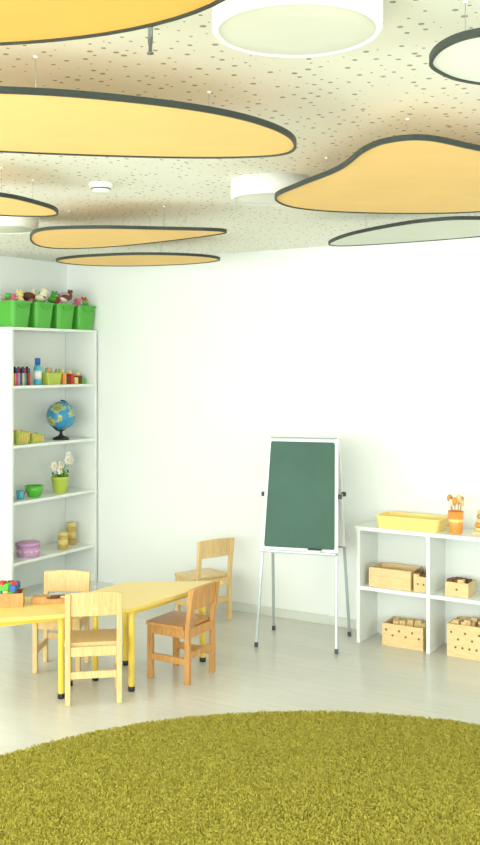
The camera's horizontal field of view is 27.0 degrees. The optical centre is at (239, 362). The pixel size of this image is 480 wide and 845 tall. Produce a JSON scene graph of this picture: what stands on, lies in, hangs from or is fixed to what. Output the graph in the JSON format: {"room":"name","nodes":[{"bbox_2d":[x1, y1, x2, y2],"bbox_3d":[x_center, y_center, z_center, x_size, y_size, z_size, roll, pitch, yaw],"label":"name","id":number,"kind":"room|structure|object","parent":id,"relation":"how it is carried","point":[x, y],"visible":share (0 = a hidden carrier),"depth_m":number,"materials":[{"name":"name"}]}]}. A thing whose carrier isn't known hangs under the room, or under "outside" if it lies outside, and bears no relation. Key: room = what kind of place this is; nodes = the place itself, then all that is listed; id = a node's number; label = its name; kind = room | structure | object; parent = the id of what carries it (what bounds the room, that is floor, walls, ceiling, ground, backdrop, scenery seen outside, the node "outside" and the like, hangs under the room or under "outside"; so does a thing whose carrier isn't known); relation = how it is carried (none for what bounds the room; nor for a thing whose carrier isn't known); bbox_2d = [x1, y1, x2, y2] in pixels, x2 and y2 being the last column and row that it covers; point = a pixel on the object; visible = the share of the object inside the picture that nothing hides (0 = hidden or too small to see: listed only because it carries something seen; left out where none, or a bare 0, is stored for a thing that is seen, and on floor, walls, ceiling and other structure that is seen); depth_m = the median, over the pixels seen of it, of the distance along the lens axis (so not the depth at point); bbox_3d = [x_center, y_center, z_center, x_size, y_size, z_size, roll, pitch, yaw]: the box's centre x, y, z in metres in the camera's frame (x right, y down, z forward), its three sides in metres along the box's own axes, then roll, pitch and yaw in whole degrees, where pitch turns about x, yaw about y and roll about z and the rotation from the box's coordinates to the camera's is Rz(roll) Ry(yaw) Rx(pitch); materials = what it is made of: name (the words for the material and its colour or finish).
{"room":"children's room","nodes":[
{"label":"children's room","id":0,"kind":"room"},
{"bbox_2d":[0,256,66,303],"bbox_3d":[-3.706,0.470,3.947,0.150,2.660,8.840,0,0,32],"label":"wall","id":1,"kind":"structure","parent":0,"point":[16,274],"depth_m":7.33,"materials":[{"name":"paint"}]},
{"bbox_2d":[31,594,64,603],"bbox_3d":[-0.982,1.229,5.218,0.202,0.038,0.070,0,0,-3],"label":"tray","id":2,"kind":"object","parent":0,"point":[36,598],"depth_m":5.18,"materials":[{"name":"brown wood"}]},
{"bbox_2d":[0,0,479,262],"bbox_3d":[-0.683,-0.810,2.087,6.950,0.100,8.840,0,0,32],"label":"ceiling","id":3,"kind":"structure","parent":0,"point":[334,106],"depth_m":3.03,"materials":[{"name":"paint"}]},
{"bbox_2d":[0,216,38,233],"bbox_3d":[-1.200,-0.720,5.100,0.340,0.081,0.340,0,0,32],"label":"ceiling light","id":4,"kind":"object","parent":3,"relation":"attached to","point":[8,224],"depth_m":5.02,"materials":[{"name":"white plastic"}]},
{"bbox_2d":[0,167,57,216],"bbox_3d":[-1.030,-0.694,4.028,0.500,0.132,0.676,0,0,32],"label":"acoustic panel","id":5,"kind":"object","parent":3,"relation":"hanging from","point":[12,205],"depth_m":4.06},
{"bbox_2d":[89,181,112,193],"bbox_3d":[-0.588,-0.740,4.230,0.104,0.041,0.104,0,0,32],"label":"smoke detector","id":6,"kind":"object","parent":3,"relation":"attached to","point":[99,187],"visible":1,"depth_m":4.20,"materials":[{"name":"white plastic"}]},
{"bbox_2d":[0,0,224,45],"bbox_3d":[-0.600,-0.694,1.560,1.160,0.132,0.981,0,0,32],"label":"acoustic panel","id":7,"kind":"object","parent":3,"relation":"hanging from","point":[21,21],"depth_m":1.82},
{"bbox_2d":[30,206,226,248],"bbox_3d":[-0.654,-0.694,4.982,1.184,0.132,0.710,0,0,32],"label":"acoustic panel","id":8,"kind":"object","parent":3,"relation":"hanging from","point":[72,236],"depth_m":4.96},
{"bbox_2d":[56,242,219,266],"bbox_3d":[-0.631,-0.694,6.157,0.987,0.132,0.687,0,0,32],"label":"acoustic panel","id":9,"kind":"object","parent":3,"relation":"hanging from","point":[127,259],"depth_m":6.11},
{"bbox_2d":[0,56,296,158],"bbox_3d":[-0.539,-0.694,2.748,1.141,0.132,1.176,0,0,32],"label":"acoustic panel","id":10,"kind":"object","parent":3,"relation":"hanging from","point":[33,120],"depth_m":2.70,"materials":[{"name":"yellow"}]},
{"bbox_2d":[147,26,154,54],"bbox_3d":[-0.200,-0.724,2.230,0.032,0.072,0.032,0,0,32],"label":"sprinkler head","id":11,"kind":"object","parent":3,"relation":"attached to","point":[150,29],"visible":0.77,"depth_m":2.23},
{"bbox_2d":[231,173,308,205],"bbox_3d":[0.130,-0.720,4.160,0.336,0.081,0.336,0,0,32],"label":"ceiling light","id":12,"kind":"object","parent":3,"relation":"attached to","point":[260,189],"depth_m":4.03,"materials":[{"name":"white plastic"}]},
{"bbox_2d":[212,0,382,57],"bbox_3d":[0.118,-0.720,2.060,0.350,0.081,0.350,0,0,32],"label":"ceiling light","id":13,"kind":"object","parent":3,"relation":"attached to","point":[267,28],"depth_m":2.02,"materials":[{"name":"white plastic"}]},
{"bbox_2d":[275,118,479,213],"bbox_3d":[0.581,-0.694,3.587,1.119,0.132,1.432,0,0,32],"label":"acoustic panel","id":14,"kind":"object","parent":3,"relation":"hanging from","point":[409,173],"depth_m":3.50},
{"bbox_2d":[328,214,479,245],"bbox_3d":[0.875,-0.694,4.824,1.226,0.132,0.688,0,0,32],"label":"acoustic panel","id":15,"kind":"object","parent":3,"relation":"hanging from","point":[451,227],"depth_m":4.84,"materials":[{"name":"white"}]},
{"bbox_2d":[429,0,479,84],"bbox_3d":[0.621,-0.694,2.090,0.413,0.132,0.458,0,0,32],"label":"acoustic panel","id":16,"kind":"object","parent":3,"relation":"hanging from","point":[456,57],"depth_m":2.07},
{"bbox_2d":[0,590,479,754],"bbox_3d":[-0.683,1.750,2.087,6.950,0.100,8.840,0,0,32],"label":"floor","id":17,"kind":"structure","parent":0,"point":[294,666],"depth_m":5.32,"materials":[{"name":"laminate"}]},
{"bbox_2d":[0,597,72,698],"bbox_3d":[-1.078,1.474,5.176,0.762,0.452,0.512,0,0,-17],"label":"table","id":18,"kind":"object","parent":17,"relation":"on","point":[30,613],"visible":0.49,"depth_m":5.06,"materials":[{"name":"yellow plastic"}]},
{"bbox_2d":[0,580,24,607],"bbox_3d":[-1.207,1.185,5.157,0.183,0.126,0.123,0,0,-8],"label":"wooden block tray","id":19,"kind":"object","parent":18,"relation":"on","point":[11,594],"visible":1,"depth_m":5.11,"materials":[{"name":"beige wood"}]},
{"bbox_2d":[0,327,96,596],"bbox_3d":[-1.434,0.728,7.193,0.300,1.945,0.890,0,0,32],"label":"bookcase","id":20,"kind":"object","parent":17,"relation":"on","point":[41,518],"visible":0.67,"depth_m":7.39,"materials":[{"name":"white laminate"}]},
{"bbox_2d":[0,300,31,326],"bbox_3d":[-1.565,-0.335,6.892,0.209,0.180,0.204,0,0,32],"label":"bucket","id":21,"kind":"object","parent":20,"relation":"on","point":[13,313],"visible":0.99,"depth_m":6.82,"materials":[{"name":"green plastic"}]},
{"bbox_2d":[16,490,25,499],"bbox_3d":[-1.516,0.915,6.936,0.075,0.060,0.056,0,0,-30],"label":"cup","id":22,"kind":"object","parent":20,"relation":"on","point":[20,494],"visible":1,"depth_m":6.91,"materials":[{"name":"blue plastic"}]},
{"bbox_2d":[14,367,29,385],"bbox_3d":[-1.534,0.090,6.926,0.064,0.130,0.177,0,0,32],"label":"pens","id":23,"kind":"object","parent":20,"relation":"on","point":[21,375],"visible":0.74,"depth_m":6.91,"materials":[{"name":"multicoloured plastic"}]},
{"bbox_2d":[14,430,29,443],"bbox_3d":[-1.540,0.512,6.941,0.123,0.096,0.130,0,0,32],"label":"plastic basket","id":24,"kind":"object","parent":20,"relation":"in","point":[20,436],"visible":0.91,"depth_m":6.90,"materials":[{"name":"green plastic"}]},
{"bbox_2d":[15,540,40,557],"bbox_3d":[-1.490,1.306,7.026,0.176,0.098,0.176,0,0,32],"label":"box","id":25,"kind":"object","parent":20,"relation":"in","point":[24,548],"visible":1,"depth_m":6.96,"materials":[{"name":"plastic"}]},
{"bbox_2d":[25,484,43,496],"bbox_3d":[-1.455,0.905,7.063,0.132,0.080,0.132,0,0,32],"label":"bowl","id":26,"kind":"object","parent":20,"relation":"on","point":[33,490],"visible":0.99,"depth_m":7.02,"materials":[{"name":"plastic"}]},
{"bbox_2d":[28,433,43,442],"bbox_3d":[-1.462,0.527,7.068,0.123,0.066,0.120,0,0,32],"label":"plastic basket","id":27,"kind":"object","parent":20,"relation":"in","point":[34,437],"visible":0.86,"depth_m":7.02,"materials":[{"name":"green plastic"}]},
{"bbox_2d":[34,358,41,384],"bbox_3d":[-1.436,0.060,7.094,0.057,0.190,0.057,0,0,32],"label":"glue bottle","id":28,"kind":"object","parent":20,"relation":"on","point":[37,368],"visible":1,"depth_m":7.07,"materials":[{"name":"plastic"}]},
{"bbox_2d":[28,302,54,327],"bbox_3d":[-1.446,-0.335,7.086,0.209,0.180,0.204,0,0,32],"label":"bucket","id":29,"kind":"object","parent":20,"relation":"on","point":[40,315],"visible":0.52,"depth_m":7.00,"materials":[{"name":"green plastic"}]},
{"bbox_2d":[42,367,61,384],"bbox_3d":[-1.365,0.091,7.209,0.098,0.128,0.158,0,0,32],"label":"basket","id":30,"kind":"object","parent":20,"relation":"on","point":[48,378],"visible":0.94,"depth_m":7.17,"materials":[{"name":"plastic"}]},
{"bbox_2d":[46,400,75,439],"bbox_3d":[-1.310,0.414,7.318,0.210,0.292,0.210,0,0,-30],"label":"globe","id":31,"kind":"object","parent":20,"relation":"in","point":[60,415],"visible":1,"depth_m":7.25,"materials":[{"name":"blue plastic"}]},
{"bbox_2d":[50,451,73,492],"bbox_3d":[-1.296,0.799,7.306,0.237,0.292,0.134,0,0,-34],"label":"flower pot","id":32,"kind":"object","parent":20,"relation":"on","point":[60,480],"visible":1,"depth_m":7.25,"materials":[{"name":"ceramic"}]},
{"bbox_2d":[50,304,75,328],"bbox_3d":[-1.328,-0.335,7.279,0.209,0.180,0.204,0,0,32],"label":"bucket","id":33,"kind":"object","parent":20,"relation":"on","point":[62,314],"visible":0.59,"depth_m":7.20,"materials":[{"name":"green plastic"}]},
{"bbox_2d":[58,531,67,549],"bbox_3d":[-1.288,1.293,7.277,0.075,0.124,0.075,0,0,32],"label":"storage jar","id":34,"kind":"object","parent":20,"relation":"in","point":[62,536],"visible":1,"depth_m":7.25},
{"bbox_2d":[66,522,75,544],"bbox_3d":[-1.263,1.273,7.471,0.075,0.164,0.075,0,0,32],"label":"storage jar","id":35,"kind":"object","parent":20,"relation":"in","point":[70,526],"visible":0.89,"depth_m":7.44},
{"bbox_2d":[60,370,84,383],"bbox_3d":[-1.247,0.102,7.401,0.060,0.107,0.246,0,0,32],"label":"blocks","id":36,"kind":"object","parent":20,"relation":"on","point":[69,378],"visible":0.88,"depth_m":7.37,"materials":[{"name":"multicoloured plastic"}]},
{"bbox_2d":[72,305,95,329],"bbox_3d":[-1.209,-0.335,7.472,0.209,0.180,0.204,0,0,32],"label":"bucket","id":37,"kind":"object","parent":20,"relation":"on","point":[83,315],"visible":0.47,"depth_m":7.39,"materials":[{"name":"green plastic"}]},
{"bbox_2d":[1,287,87,305],"bbox_3d":[-1.378,-0.464,7.203,0.190,0.141,0.831,0,0,32],"label":"plush toys","id":38,"kind":"object","parent":37,"relation":"in","point":[56,298],"visible":0.85,"depth_m":7.06,"materials":[{"name":"multicoloured fabric"}]},
{"bbox_2d":[32,570,90,672],"bbox_3d":[-0.996,1.442,5.594,0.277,0.516,0.282,0,0,4],"label":"chair","id":39,"kind":"object","parent":17,"relation":"on","point":[55,580],"visible":0.59,"depth_m":5.69,"materials":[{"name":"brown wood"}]},
{"bbox_2d":[64,592,122,705],"bbox_3d":[-0.748,1.417,5.090,0.292,0.566,0.302,0,0,-10],"label":"chair","id":40,"kind":"object","parent":17,"relation":"on","point":[83,604],"visible":1,"depth_m":4.97,"materials":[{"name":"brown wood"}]},
{"bbox_2d":[91,581,222,691],"bbox_3d":[-0.510,1.474,5.527,0.444,0.452,0.814,0,0,37],"label":"table","id":41,"kind":"object","parent":17,"relation":"on","point":[137,597],"visible":0.68,"depth_m":5.42,"materials":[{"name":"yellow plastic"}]},
{"bbox_2d":[146,580,219,684],"bbox_3d":[-0.311,1.444,5.451,0.312,0.511,0.282,0,0,30],"label":"chair","id":42,"kind":"object","parent":17,"relation":"on","point":[175,624],"visible":1,"depth_m":5.39,"materials":[{"name":"brown wood"}]},
{"bbox_2d":[174,537,234,620],"bbox_3d":[-0.237,1.422,6.623,0.292,0.556,0.302,0,0,-37],"label":"chair","id":43,"kind":"object","parent":17,"relation":"on","point":[218,547],"visible":0.74,"depth_m":6.58,"materials":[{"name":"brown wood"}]},
{"bbox_2d":[0,710,479,844],"bbox_3d":[0.307,1.685,2.938,3.792,0.031,3.796,0,0,32],"label":"carpet","id":44,"kind":"object","parent":17,"relation":"on","point":[300,777],"visible":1,"depth_m":3.99,"materials":[{"name":"green carpet"}]},
{"bbox_2d":[254,437,350,653],"bbox_3d":[0.389,1.078,6.106,0.508,1.247,0.423,0,0,17],"label":"easel","id":45,"kind":"object","parent":17,"relation":"on","point":[303,511],"visible":1,"depth_m":6.04,"materials":[{"name":"metal"}]},
{"bbox_2d":[382,616,425,650],"bbox_3d":[1.016,1.624,6.040,0.262,0.154,0.186,0,0,32],"label":"wooden crate","id":46,"kind":"object","parent":17,"relation":"on","point":[401,632],"visible":0.94,"depth_m":5.98,"materials":[{"name":"yellow wood"}]},
{"bbox_2d":[355,520,479,653],"bbox_3d":[1.167,1.347,5.957,0.931,0.707,0.276,0,0,32],"label":"shelf unit","id":47,"kind":"object","parent":17,"relation":"on","point":[443,555],"visible":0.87,"depth_m":6.06,"materials":[{"name":"white laminate"}]},
{"bbox_2d":[369,562,421,590],"bbox_3d":[0.945,1.298,6.088,0.273,0.118,0.180,0,0,32],"label":"box","id":48,"kind":"object","parent":47,"relation":"on","point":[381,574],"visible":0.89,"depth_m":6.03,"materials":[{"name":"yellow wood"}]},
{"bbox_2d":[375,511,447,532],"bbox_3d":[1.038,0.956,6.019,0.412,0.075,0.202,0,0,32],"label":"tray","id":49,"kind":"object","parent":47,"relation":"on","point":[387,519],"visible":0.94,"depth_m":5.96,"materials":[{"name":"plastic"}]},
{"bbox_2d":[413,570,425,592],"bbox_3d":[1.103,1.302,5.978,0.099,0.109,0.141,0,0,32],"label":"box","id":50,"kind":"object","parent":47,"relation":"on","point":[419,577],"visible":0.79,"depth_m":5.93,"materials":[{"name":"yellow wood"}]},
{"bbox_2d":[447,494,463,533],"bbox_3d":[1.260,0.880,5.835,0.100,0.226,0.099,0,0,32],"label":"cup","id":51,"kind":"object","parent":47,"relation":"on","point":[455,517],"visible":1,"depth_m":5.80,"materials":[{"name":"orange plastic"}]},
{"bbox_2d":[445,577,475,597],"bbox_3d":[1.293,1.306,5.861,0.142,0.100,0.141,0,0,32],"label":"wooden box","id":52,"kind":"object","parent":47,"relation":"on","point":[454,586],"visible":1,"depth_m":5.81,"materials":[{"name":"yellow wood"}]},
{"bbox_2d":[473,509,479,534],"bbox_3d":[1.390,0.920,5.790,0.070,0.145,0.068,0,0,32],"label":"wooden toy","id":53,"kind":"object","parent":47,"relation":"on","point":[476,531],"visible":1,"depth_m":5.77,"materials":[{"name":"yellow wood"}]},
{"bbox_2d":[447,616,479,660],"bbox_3d":[1.362,1.596,5.821,0.262,0.210,0.196,0,0,32],"label":"wooden crate","id":54,"kind":"object","parent":17,"relation":"on","point":[463,633],"visible":1,"depth_m":5.77,"materials":[{"name":"yellow wood"}]},
{"bbox_2d":[67,237,479,618],"bbox_3d":[1.673,0.470,5.916,7.250,2.660,0.150,0,0,32],"label":"wall","id":55,"kind":"structure","parent":0,"point":[374,349],"depth_m":6.73,"materials":[{"name":"paint"}]},
{"bbox_2d":[97,581,356,628],"bbox_3d":[1.630,1.670,5.846,6.950,0.060,0.014,0,0,32],"label":"baseboard","id":56,"kind":"structure","parent":55,"relation":"attached to","point":[236,606],"depth_m":6.65,"materials":[{"name":"white wood"}]}
]}

